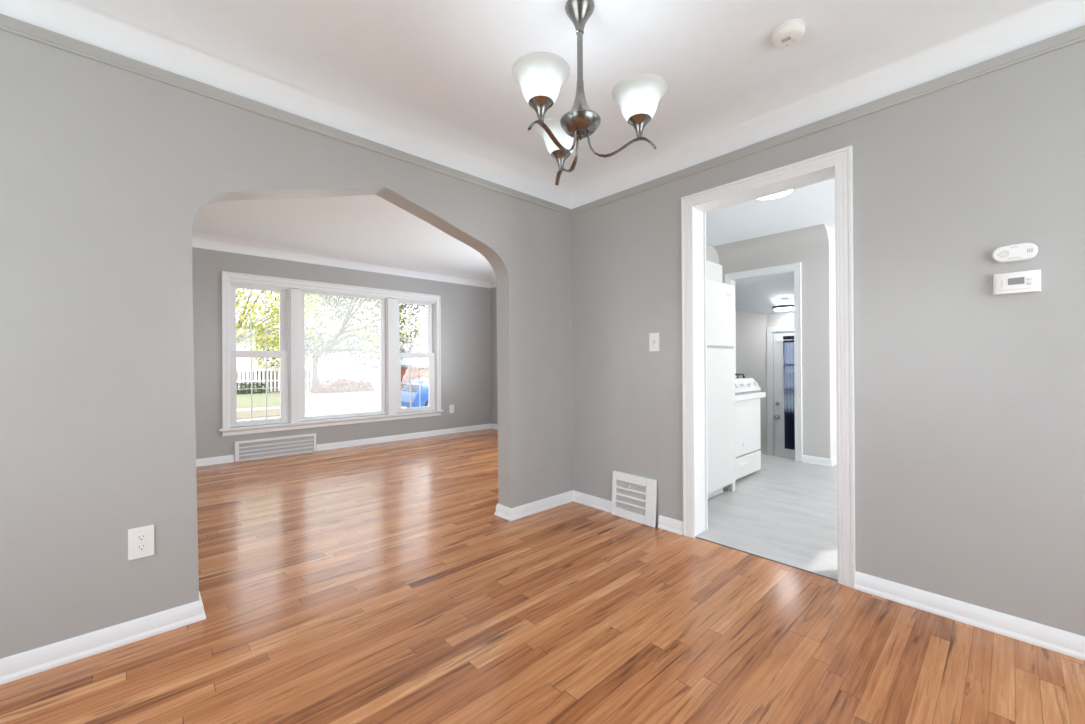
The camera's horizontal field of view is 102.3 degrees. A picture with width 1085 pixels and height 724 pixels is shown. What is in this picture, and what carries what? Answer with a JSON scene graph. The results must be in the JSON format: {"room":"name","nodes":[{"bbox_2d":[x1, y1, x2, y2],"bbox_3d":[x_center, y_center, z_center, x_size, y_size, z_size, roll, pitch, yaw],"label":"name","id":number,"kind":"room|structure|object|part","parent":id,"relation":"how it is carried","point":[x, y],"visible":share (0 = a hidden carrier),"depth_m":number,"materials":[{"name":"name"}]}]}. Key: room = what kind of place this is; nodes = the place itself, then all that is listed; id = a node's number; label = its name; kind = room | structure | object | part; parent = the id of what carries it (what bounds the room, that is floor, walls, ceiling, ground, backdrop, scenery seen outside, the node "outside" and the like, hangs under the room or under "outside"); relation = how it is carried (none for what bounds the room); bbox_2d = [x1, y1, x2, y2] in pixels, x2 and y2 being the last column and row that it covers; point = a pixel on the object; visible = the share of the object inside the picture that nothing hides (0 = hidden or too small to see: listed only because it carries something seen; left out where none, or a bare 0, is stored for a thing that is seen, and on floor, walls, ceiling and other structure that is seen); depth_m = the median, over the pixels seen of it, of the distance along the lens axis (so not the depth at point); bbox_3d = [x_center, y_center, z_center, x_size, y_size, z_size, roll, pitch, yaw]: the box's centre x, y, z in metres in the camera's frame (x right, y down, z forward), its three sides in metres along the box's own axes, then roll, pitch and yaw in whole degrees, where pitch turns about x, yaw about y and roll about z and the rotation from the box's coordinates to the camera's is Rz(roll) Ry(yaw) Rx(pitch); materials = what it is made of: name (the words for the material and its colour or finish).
{"room":"empty dining room","nodes":[
{"label":"empty dining room","id":0,"kind":"room"},
{"bbox_2d":[0,29,572,658],"bbox_3d":[-1.300,-0.198,2.176,4.060,2.620,0.145,0,0,-43],"label":"wall","id":1,"kind":"structure","parent":0,"point":[106,171],"depth_m":1.74,"materials":[{"name":"grey paint"}]},
{"bbox_2d":[0,592,205,684],"bbox_3d":[-2.333,1.076,1.206,2.218,0.080,0.190,0,0,-43],"label":"baseboard","id":2,"kind":"structure","parent":1,"relation":"attached to","point":[24,664],"depth_m":1.67,"materials":[{"name":"white paint"}]},
{"bbox_2d":[128,525,154,560],"bbox_3d":[-1.621,0.730,1.766,0.079,0.124,0.009,0,0,-43],"label":"outlet","id":3,"kind":"object","parent":1,"relation":"attached to","point":[141,543],"visible":1,"depth_m":1.76,"materials":[{"name":"white plastic"}]},
{"bbox_2d":[136,544,146,551],"bbox_3d":[-1.619,0.749,1.764,0.033,0.028,0.003,0,0,-43],"label":"receptacle","id":4,"kind":"object","parent":3,"relation":"attached to","point":[139,547],"depth_m":1.76,"materials":[{"name":"grey plastic"}]},
{"bbox_2d":[136,534,146,541],"bbox_3d":[-1.619,0.710,1.764,0.033,0.028,0.003,0,0,-43],"label":"receptacle","id":5,"kind":"object","parent":3,"relation":"attached to","point":[139,537],"depth_m":1.76,"materials":[{"name":"grey plastic"}]},
{"bbox_2d":[494,490,611,520],"bbox_3d":[0.759,1.065,3.817,2.496,0.080,0.576,0,0,-43],"label":"baseboard","id":6,"kind":"structure","parent":1,"relation":"attached to","point":[510,514],"depth_m":3.26,"materials":[{"name":"white paint"}]},
{"bbox_2d":[192,247,490,461],"bbox_3d":[-3.273,0.295,5.284,6.600,3.570,0.160,0,0,-43],"label":"wall","id":7,"kind":"structure","parent":0,"point":[465,309],"depth_m":5.92,"materials":[{"name":"grey paint"}]},
{"bbox_2d":[196,455,233,466],"bbox_3d":[-4.522,1.094,3.992,2.806,0.080,0.022,0,0,-43],"label":"baseboard","id":8,"kind":"structure","parent":7,"relation":"attached to","point":[229,458],"depth_m":4.82,"materials":[{"name":"white paint"}]},
{"bbox_2d":[234,433,315,461],"bbox_3d":[-3.179,1.017,5.240,0.850,0.226,0.024,0,0,-43],"label":"air vent","id":9,"kind":"object","parent":7,"relation":"in","point":[296,444],"visible":1,"depth_m":5.21,"materials":[{"name":"white metal"}]},
{"bbox_2d":[219,410,442,435],"bbox_3d":[-2.604,0.785,5.841,2.788,0.085,0.150,0,0,-43],"label":"sill","id":10,"kind":"structure","parent":7,"relation":"attached to","point":[251,429],"depth_m":5.58,"materials":[{"name":"white paint"}]},
{"bbox_2d":[222,271,440,428],"bbox_3d":[-2.617,-0.138,5.853,2.737,1.762,0.144,0,0,-43],"label":"window frame","id":11,"kind":"structure","parent":7,"relation":"in","point":[295,285],"depth_m":5.39,"materials":[{"name":"white paint"}]},
{"bbox_2d":[229,282,290,426],"bbox_3d":[-3.357,-0.087,5.188,0.617,1.645,0.121,0,0,-43],"label":"window","id":12,"kind":"structure","parent":11,"relation":"attached to","point":[283,353],"depth_m":5.20,"materials":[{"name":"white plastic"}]},
{"bbox_3d":[-3.362,-0.472,5.192,0.579,0.836,0.034,0,0,-43],"label":"sash","id":13,"kind":"part","parent":12,"relation":"part of","materials":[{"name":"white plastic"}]},
{"bbox_3d":[-3.333,0.292,5.164,0.579,0.848,0.034,0,0,-43],"label":"sash","id":14,"kind":"part","parent":12,"relation":"part of","materials":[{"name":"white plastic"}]},
{"bbox_2d":[300,289,387,420],"bbox_3d":[-2.647,-0.089,5.848,1.123,1.645,0.121,0,0,-43],"label":"window","id":15,"kind":"structure","parent":11,"relation":"attached to","point":[383,300],"depth_m":5.91,"materials":[{"name":"white plastic"}]},
{"bbox_2d":[395,298,435,412],"bbox_3d":[-1.911,-0.092,6.531,0.650,1.645,0.121,0,0,-43],"label":"window","id":16,"kind":"structure","parent":11,"relation":"attached to","point":[431,306],"depth_m":6.57,"materials":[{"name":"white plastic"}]},
{"bbox_3d":[-1.917,-0.477,6.535,0.612,0.836,0.034,0,0,-43],"label":"sash","id":17,"kind":"part","parent":16,"relation":"part of","materials":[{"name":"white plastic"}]},
{"bbox_3d":[-1.888,0.287,6.507,0.612,0.848,0.034,0,0,-43],"label":"sash","id":18,"kind":"part","parent":16,"relation":"part of","materials":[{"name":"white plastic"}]},
{"bbox_2d":[316,424,497,450],"bbox_3d":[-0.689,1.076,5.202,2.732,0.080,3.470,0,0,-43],"label":"baseboard","id":19,"kind":"structure","parent":7,"relation":"attached to","point":[343,444],"depth_m":6.29,"materials":[{"name":"white paint"}]},
{"bbox_2d":[449,405,453,412],"bbox_3d":[-1.430,0.741,6.879,0.082,0.128,0.009,0,0,-43],"label":"outlet","id":20,"kind":"object","parent":7,"relation":"attached to","point":[451,407],"visible":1,"depth_m":6.87,"materials":[{"name":"white plastic"}]},
{"bbox_2d":[192,194,495,287],"bbox_3d":[-2.046,-1.331,3.959,6.400,0.158,3.470,0,0,-43],"label":"ceiling","id":21,"kind":"structure","parent":0,"point":[370,233],"depth_m":4.88,"materials":[{"name":"white paint"}]},
{"bbox_2d":[490,287,497,424],"bbox_3d":[0.359,-0.198,6.186,0.150,2.620,3.470,0,0,-43],"label":"wall","id":22,"kind":"structure","parent":0,"point":[493,291],"depth_m":7.33,"materials":[{"name":"grey paint"}]},
{"bbox_2d":[0,429,1084,723],"bbox_3d":[0.111,1.155,3.263,8.800,0.104,7.640,0,0,-43],"label":"floor","id":23,"kind":"structure","parent":0,"point":[378,583],"depth_m":1.83,"materials":[{"name":"brown wood"}]},
{"bbox_2d":[706,278,735,498],"bbox_3d":[1.138,0.224,3.732,0.747,1.748,0.800,0,0,-43],"label":"refrigerator","id":24,"kind":"object","parent":23,"relation":"on","point":[720,297],"visible":0.33,"depth_m":3.54,"materials":[{"name":"white metal"}]},
{"bbox_3d":[1.353,-0.388,3.498,0.747,0.526,0.058,0,0,-43],"label":"freezer door","id":25,"kind":"part","parent":24,"relation":"part of","materials":[{"name":"white metal"}]},
{"bbox_3d":[1.357,0.457,3.496,0.747,1.138,0.058,0,0,-43],"label":"door","id":26,"kind":"part","parent":24,"relation":"part of","materials":[{"name":"white metal"}]},
{"bbox_2d":[735,374,765,479],"bbox_3d":[1.652,0.589,4.325,0.761,1.016,0.788,0,0,-43],"label":"stove","id":27,"kind":"object","parent":23,"relation":"on","point":[747,394],"visible":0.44,"depth_m":4.12,"materials":[{"name":"white metal"}]},
{"bbox_3d":[1.877,0.595,4.082,0.749,0.532,0.030,0,0,-43],"label":"oven door","id":28,"kind":"part","parent":27,"relation":"part of","materials":[{"name":"white metal"}]},
{"bbox_3d":[1.846,0.227,4.114,0.755,0.115,0.125,0,0,-43],"label":"control panel","id":29,"kind":"part","parent":27,"relation":"part of","materials":[{"name":"white metal"}]},
{"bbox_3d":[1.879,0.968,4.081,0.749,0.190,0.030,0,0,-43],"label":"drawer","id":30,"kind":"part","parent":27,"relation":"part of","materials":[{"name":"white metal"}]},
{"bbox_3d":[1.904,0.321,4.058,0.755,0.052,0.052,0,0,-43],"label":"handle","id":31,"kind":"part","parent":27,"relation":"part of","materials":[{"name":"white metal"}]},
{"bbox_2d":[696,537,837,580],"bbox_3d":[1.224,1.148,2.465,0.008,0.101,0.787,0,0,-43],"label":"trim","id":32,"kind":"structure","parent":23,"relation":"on","point":[696,537],"depth_m":2.42,"materials":[{"name":"wood"}]},
{"bbox_2d":[0,0,1084,208],"bbox_3d":[0.005,-1.307,0.768,4.060,0.193,3.705,0,0,-43],"label":"ceiling","id":33,"kind":"structure","parent":0,"point":[431,80],"depth_m":1.96,"materials":[{"name":"white paint"}]},
{"bbox_2d":[512,0,666,185],"bbox_3d":[0.105,-1.097,1.687,0.555,0.608,0.597,0,0,-43],"label":"chandelier","id":34,"kind":"object","parent":33,"relation":"hanging from","point":[540,76],"visible":1,"depth_m":1.63,"materials":[{"name":"white glass"}]},
{"bbox_3d":[-0.006,-0.969,1.550,0.207,0.117,0.207,0,0,-43],"label":"lamp shade","id":35,"kind":"part","parent":34,"relation":"part of","materials":[{"name":"white glass"}]},
{"bbox_3d":[0.043,-0.853,1.602,0.021,0.120,0.267,0,0,43],"label":"arm","id":36,"kind":"part","parent":34,"relation":"part of","materials":[{"name":"silver metal"}]},
{"bbox_3d":[0.081,-0.969,1.931,0.207,0.117,0.207,0,0,-43],"label":"lamp shade","id":37,"kind":"part","parent":34,"relation":"part of","materials":[{"name":"white glass"}]},
{"bbox_3d":[0.103,-0.853,1.863,0.021,0.120,0.267,0,0,-17],"label":"arm","id":38,"kind":"part","parent":34,"relation":"part of","materials":[{"name":"silver metal"}]},
{"bbox_3d":[0.147,-1.197,1.716,0.031,0.208,0.031,0,0,-43],"label":"stem","id":39,"kind":"part","parent":34,"relation":"part of","materials":[{"name":"silver metal"}]},
{"bbox_3d":[0.300,-0.854,1.679,0.267,0.120,0.021,0,0,14],"label":"arm","id":40,"kind":"part","parent":34,"relation":"part of","materials":[{"name":"silver metal"}]},
{"bbox_3d":[0.368,-0.971,1.662,0.207,0.117,0.207,0,0,-43],"label":"lamp shade","id":41,"kind":"part","parent":34,"relation":"part of","materials":[{"name":"white glass"}]},
{"bbox_2d":[771,19,805,48],"bbox_3d":[1.043,-1.385,1.854,0.128,0.044,0.128,0,0,-43],"label":"smoke detector","id":42,"kind":"object","parent":33,"relation":"attached to","point":[787,34],"visible":1,"depth_m":1.83,"materials":[{"name":"white plastic"}]},
{"bbox_2d":[706,244,718,263],"bbox_3d":[1.152,-0.206,4.643,2.890,2.620,0.270,0,0,-43],"label":"wall","id":43,"kind":"structure","parent":0,"point":[711,253],"depth_m":5.30,"materials":[{"name":"grey paint"}]},
{"bbox_2d":[706,260,721,281],"bbox_3d":[1.514,-0.705,4.505,0.805,0.654,0.380,0,0,-43],"label":"upper cabinet","id":44,"kind":"object","parent":43,"relation":"attached to","point":[713,270],"visible":0.05,"depth_m":4.52,"materials":[{"name":"white wood"}]},
{"bbox_2d":[736,310,766,454],"bbox_3d":[2.531,0.150,6.106,1.154,3.200,0.420,0,0,-7],"label":"wall","id":45,"kind":"structure","parent":0,"point":[751,332],"depth_m":6.01,"materials":[{"name":"paint"}]},
{"bbox_2d":[736,273,793,313],"bbox_3d":[2.816,-1.058,5.670,0.990,0.928,1.740,0,0,-43],"label":"ceiling","id":46,"kind":"structure","parent":0,"point":[755,295],"depth_m":5.51,"materials":[{"name":"white paint"}]},
{"bbox_2d":[772,298,793,310],"bbox_3d":[3.070,-0.720,5.508,0.310,0.142,0.310,0,0,-43],"label":"ceiling light","id":47,"kind":"object","parent":46,"relation":"attached to","point":[785,304],"visible":0.8,"depth_m":5.45,"materials":[{"name":"white glass"}]},
{"bbox_2d":[774,307,793,310],"bbox_3d":[3.070,-0.666,5.508,0.264,0.034,0.264,0,0,-43],"label":"diffuser","id":48,"kind":"object","parent":47,"relation":"attached to","point":[775,308],"depth_m":5.44,"materials":[{"name":"white glass"}]},
{"bbox_2d":[706,178,834,246],"bbox_3d":[3.002,-1.438,3.607,3.885,0.050,3.780,0,0,-43],"label":"ceiling","id":49,"kind":"structure","parent":0,"point":[813,204],"depth_m":4.22,"materials":[{"name":"white paint"}]},
{"bbox_2d":[759,189,794,199],"bbox_3d":[1.846,-1.379,3.514,0.344,0.057,0.344,0,0,-43],"label":"ceiling light","id":50,"kind":"object","parent":49,"relation":"attached to","point":[781,194],"visible":0.25,"depth_m":3.56,"materials":[{"name":"white"}]},
{"bbox_2d":[713,224,833,458],"bbox_3d":[2.587,-0.213,4.990,0.315,2.620,1.175,0,0,-43],"label":"wall","id":51,"kind":"structure","parent":0,"point":[811,246],"depth_m":4.71,"materials":[{"name":"grey paint"}]},
{"bbox_2d":[725,262,802,461],"bbox_3d":[2.586,0.005,5.119,0.141,2.184,0.842,0,0,-43],"label":"door frame","id":52,"kind":"structure","parent":51,"relation":"in","point":[730,278],"depth_m":4.80,"materials":[{"name":"white paint"}]},
{"bbox_2d":[767,312,793,450],"bbox_3d":[3.196,0.261,5.904,0.120,3.570,1.700,0,0,-43],"label":"wall","id":53,"kind":"structure","parent":0,"point":[781,319],"depth_m":5.88,"materials":[{"name":"paint"}]},
{"bbox_2d":[766,325,794,458],"bbox_3d":[3.387,0.583,5.604,0.114,2.122,0.949,0,0,-43],"label":"door","id":54,"kind":"structure","parent":53,"relation":"in","point":[780,450],"depth_m":5.88,"materials":[{"name":"white paint"}]},
{"bbox_2d":[777,336,794,449],"bbox_3d":[3.388,0.400,5.604,0.032,1.488,0.684,0,0,-43],"label":"curtain","id":55,"kind":"object","parent":54,"relation":"hanging from","point":[788,341],"visible":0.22,"depth_m":5.75,"materials":[{"name":"blue fabric"}]},
{"bbox_2d":[571,40,1084,635],"bbox_3d":[1.505,-0.213,2.254,0.155,2.620,3.850,0,0,-43],"label":"wall","id":56,"kind":"structure","parent":0,"point":[970,401],"depth_m":1.89,"materials":[{"name":"grey paint"}]},
{"bbox_2d":[0,14,1084,215],"bbox_3d":[0.005,-1.199,0.768,4.060,0.046,3.705,0,0,-43],"label":"crown molding","id":57,"kind":"structure","parent":56,"relation":"attached to","point":[9,24],"depth_m":2.01,"materials":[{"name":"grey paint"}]},
{"bbox_2d":[611,470,656,527],"bbox_3d":[0.634,0.947,3.046,0.043,0.312,0.360,0,0,-43],"label":"air vent","id":58,"kind":"object","parent":56,"relation":"in","point":[634,497],"visible":1,"depth_m":3.03,"materials":[{"name":"white metal"}]},
{"bbox_2d":[649,333,659,350],"bbox_3d":[0.750,-0.134,2.941,0.016,0.124,0.078,0,0,-43],"label":"light switch","id":59,"kind":"object","parent":56,"relation":"attached to","point":[654,344],"visible":1,"depth_m":2.94,"materials":[{"name":"white plastic"}]},
{"bbox_2d":[658,515,682,534],"bbox_3d":[0.836,1.062,2.848,0.022,0.080,0.180,0,0,-43],"label":"baseboard","id":60,"kind":"structure","parent":56,"relation":"attached to","point":[666,523],"depth_m":2.84,"materials":[{"name":"white paint"}]},
{"bbox_2d":[681,145,855,588],"bbox_3d":[1.267,0.025,2.511,0.197,2.148,0.905,0,0,-43],"label":"door frame","id":61,"kind":"structure","parent":56,"relation":"in","point":[837,164],"depth_m":2.45,"materials":[{"name":"white paint"}]},
{"bbox_3d":[1.331,0.025,2.571,0.021,2.148,0.905,0,0,-43],"label":"casing","id":62,"kind":"part","parent":61,"relation":"part of","materials":[{"name":"white paint"}]},
{"bbox_2d":[855,571,1084,660],"bbox_3d":[2.136,1.052,1.449,0.022,0.080,1.825,0,0,-43],"label":"baseboard","id":63,"kind":"structure","parent":56,"relation":"attached to","point":[1054,639],"depth_m":1.81,"materials":[{"name":"white paint"}]},
{"bbox_2d":[992,243,1037,262],"bbox_3d":[1.866,-0.431,1.728,0.032,0.067,0.125,0,0,-43],"label":"detector","id":64,"kind":"object","parent":56,"relation":"attached to","point":[1022,251],"visible":1,"depth_m":1.72,"materials":[{"name":"white plastic"}]},
{"bbox_2d":[993,269,1040,295],"bbox_3d":[1.871,-0.313,1.724,0.030,0.086,0.130,0,0,-43],"label":"thermostat","id":65,"kind":"object","parent":56,"relation":"attached to","point":[1029,281],"visible":1,"depth_m":1.71,"materials":[{"name":"white plastic"}]},
{"bbox_2d":[832,230,836,455],"bbox_3d":[3.543,0.107,5.112,1.250,3.270,0.055,0,0,-43],"label":"wall","id":66,"kind":"structure","parent":0,"point":[833,232],"depth_m":4.71,"materials":[{"name":"white paint"}]},
{"bbox_2d":[802,455,836,466],"bbox_3d":[3.397,1.053,5.094,1.292,0.080,0.282,0,0,-43],"label":"baseboard","id":67,"kind":"structure","parent":66,"relation":"attached to","point":[806,459],"depth_m":4.66,"materials":[{"name":"white paint"}]},
{"label":"outside","id":68,"kind":"structure","parent":0,"visible":0},
{"bbox_2d":[237,382,405,408],"bbox_3d":[-27.945,2.476,52.102,150.000,0.300,65.600,0,0,-43],"label":"lawn","id":69,"kind":"structure","parent":68,"point":[273,398],"depth_m":26.89,"materials":[{"name":"green plant"}]},
{"bbox_2d":[237,382,267,393],"bbox_3d":[-20.732,1.838,30.961,2.279,0.886,1.277,0,0,-43],"label":"shrub","id":70,"kind":"object","parent":69,"relation":"on","point":[243,390],"visible":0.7,"depth_m":30.88,"materials":[{"name":"green plant"}]},
{"bbox_2d":[236,326,279,369],"bbox_3d":[-31.142,-0.563,38.640,12.800,5.750,9.800,0,0,-43],"label":"house","id":71,"kind":"structure","parent":69,"relation":"on","point":[243,363],"depth_m":38.04,"materials":[{"name":"white"}]},
{"bbox_2d":[237,369,312,391],"bbox_3d":[-21.523,1.398,31.913,8.920,1.690,0.170,0,0,-43],"label":"picket fence","id":72,"kind":"object","parent":69,"relation":"on","point":[258,375],"visible":0.32,"depth_m":32.70,"materials":[{"name":"white paint"}]},
{"bbox_3d":[-21.552,1.013,31.854,8.800,0.920,0.120,0,0,-43],"label":"rail","id":73,"kind":"part","parent":72,"relation":"part of","materials":[{"name":"white paint"}]},
{"bbox_2d":[253,293,426,391],"bbox_3d":[-14.700,-3.485,34.181,12.957,11.590,12.540,0,0,6],"label":"shade tree","id":74,"kind":"object","parent":69,"relation":"on","point":[331,343],"visible":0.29,"depth_m":33.07,"materials":[{"name":"green leaves"},{"name":"bark"}]},
{"bbox_2d":[311,377,373,393],"bbox_3d":[-14.616,1.694,32.156,4.457,1.137,1.505,0,0,-43],"label":"bush","id":75,"kind":"object","parent":69,"relation":"on","point":[367,383],"visible":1,"depth_m":31.94,"materials":[{"name":"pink plant"}]},
{"bbox_2d":[305,331,424,383],"bbox_3d":[-22.487,-0.578,52.829,12.800,5.750,10.800,0,0,-43],"label":"house","id":76,"kind":"structure","parent":69,"relation":"on","point":[326,372],"depth_m":47.92,"materials":[{"name":"white"}]},
{"bbox_3d":[-22.293,0.280,46.088,0.740,1.540,0.010,0,0,-43],"label":"pane","id":77,"kind":"part","parent":76,"relation":"part of","materials":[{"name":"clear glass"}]},
{"bbox_3d":[-21.121,0.276,47.177,0.740,1.540,0.010,0,0,-43],"label":"pane","id":78,"kind":"part","parent":76,"relation":"part of","materials":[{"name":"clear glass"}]},
{"bbox_3d":[-18.887,0.369,49.253,1.240,1.940,0.010,0,0,-43],"label":"pane","id":79,"kind":"part","parent":76,"relation":"part of","materials":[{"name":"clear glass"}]},
{"bbox_3d":[-16.361,0.260,51.602,1.140,1.540,0.010,0,0,-43],"label":"pane","id":80,"kind":"part","parent":76,"relation":"part of","materials":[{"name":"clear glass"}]},
{"bbox_2d":[401,375,421,388],"bbox_3d":[-10.658,1.618,35.134,2.273,1.231,1.280,0,0,-43],"label":"shrub","id":81,"kind":"object","parent":69,"relation":"on","point":[413,377],"visible":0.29,"depth_m":35.01,"materials":[{"name":"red plant"}]},
{"bbox_2d":[401,364,427,382],"bbox_3d":[-11.899,1.242,47.981,6.900,1.970,6.300,0,0,-43],"label":"garage","id":82,"kind":"structure","parent":69,"relation":"on","point":[405,369],"depth_m":45.00,"materials":[{"name":"orange brick"}]},
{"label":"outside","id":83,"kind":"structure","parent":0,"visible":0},
{"bbox_2d":[237,400,379,411],"bbox_3d":[-5.171,2.288,27.603,150.000,0.310,1.300,0,0,-43],"label":"sidewalk","id":84,"kind":"structure","parent":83,"point":[371,401],"depth_m":21.74,"materials":[{"name":"concrete"}]},
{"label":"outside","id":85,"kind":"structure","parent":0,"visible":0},
{"bbox_2d":[237,407,406,420],"bbox_3d":[-0.235,2.293,22.292,150.000,0.220,8.000,0,0,-43],"label":"street","id":86,"kind":"structure","parent":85,"point":[369,410],"depth_m":18.86,"materials":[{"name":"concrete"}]},
{"bbox_2d":[401,379,428,407],"bbox_3d":[-4.336,1.475,19.989,4.240,1.450,1.780,0,0,-43],"label":"car","id":87,"kind":"object","parent":86,"relation":"on","point":[416,398],"visible":0.26,"depth_m":18.36,"materials":[{"name":"blue paint"}]},
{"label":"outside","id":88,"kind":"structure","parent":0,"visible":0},
{"bbox_2d":[237,402,403,419],"bbox_3d":[-3.844,2.287,26.174,150.000,0.290,2.600,0,0,-43],"label":"verge","id":89,"kind":"structure","parent":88,"point":[364,406],"depth_m":19.60,"materials":[{"name":"plant"}]},
{"bbox_2d":[236,288,338,371],"bbox_3d":[-12.585,-1.122,17.996,7.284,6.767,6.676,0,0,-43],"label":"maple tree","id":90,"kind":"object","parent":89,"relation":"on","point":[239,326],"visible":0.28,"depth_m":17.88,"materials":[{"name":"green plant"}]},
{"bbox_2d":[344,300,426,358],"bbox_3d":[-6.635,-1.324,22.682,6.849,7.126,5.671,0,0,-31],"label":"street tree","id":91,"kind":"object","parent":89,"relation":"on","point":[416,326],"visible":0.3,"depth_m":23.03,"materials":[{"name":"green plant"}]}
]}

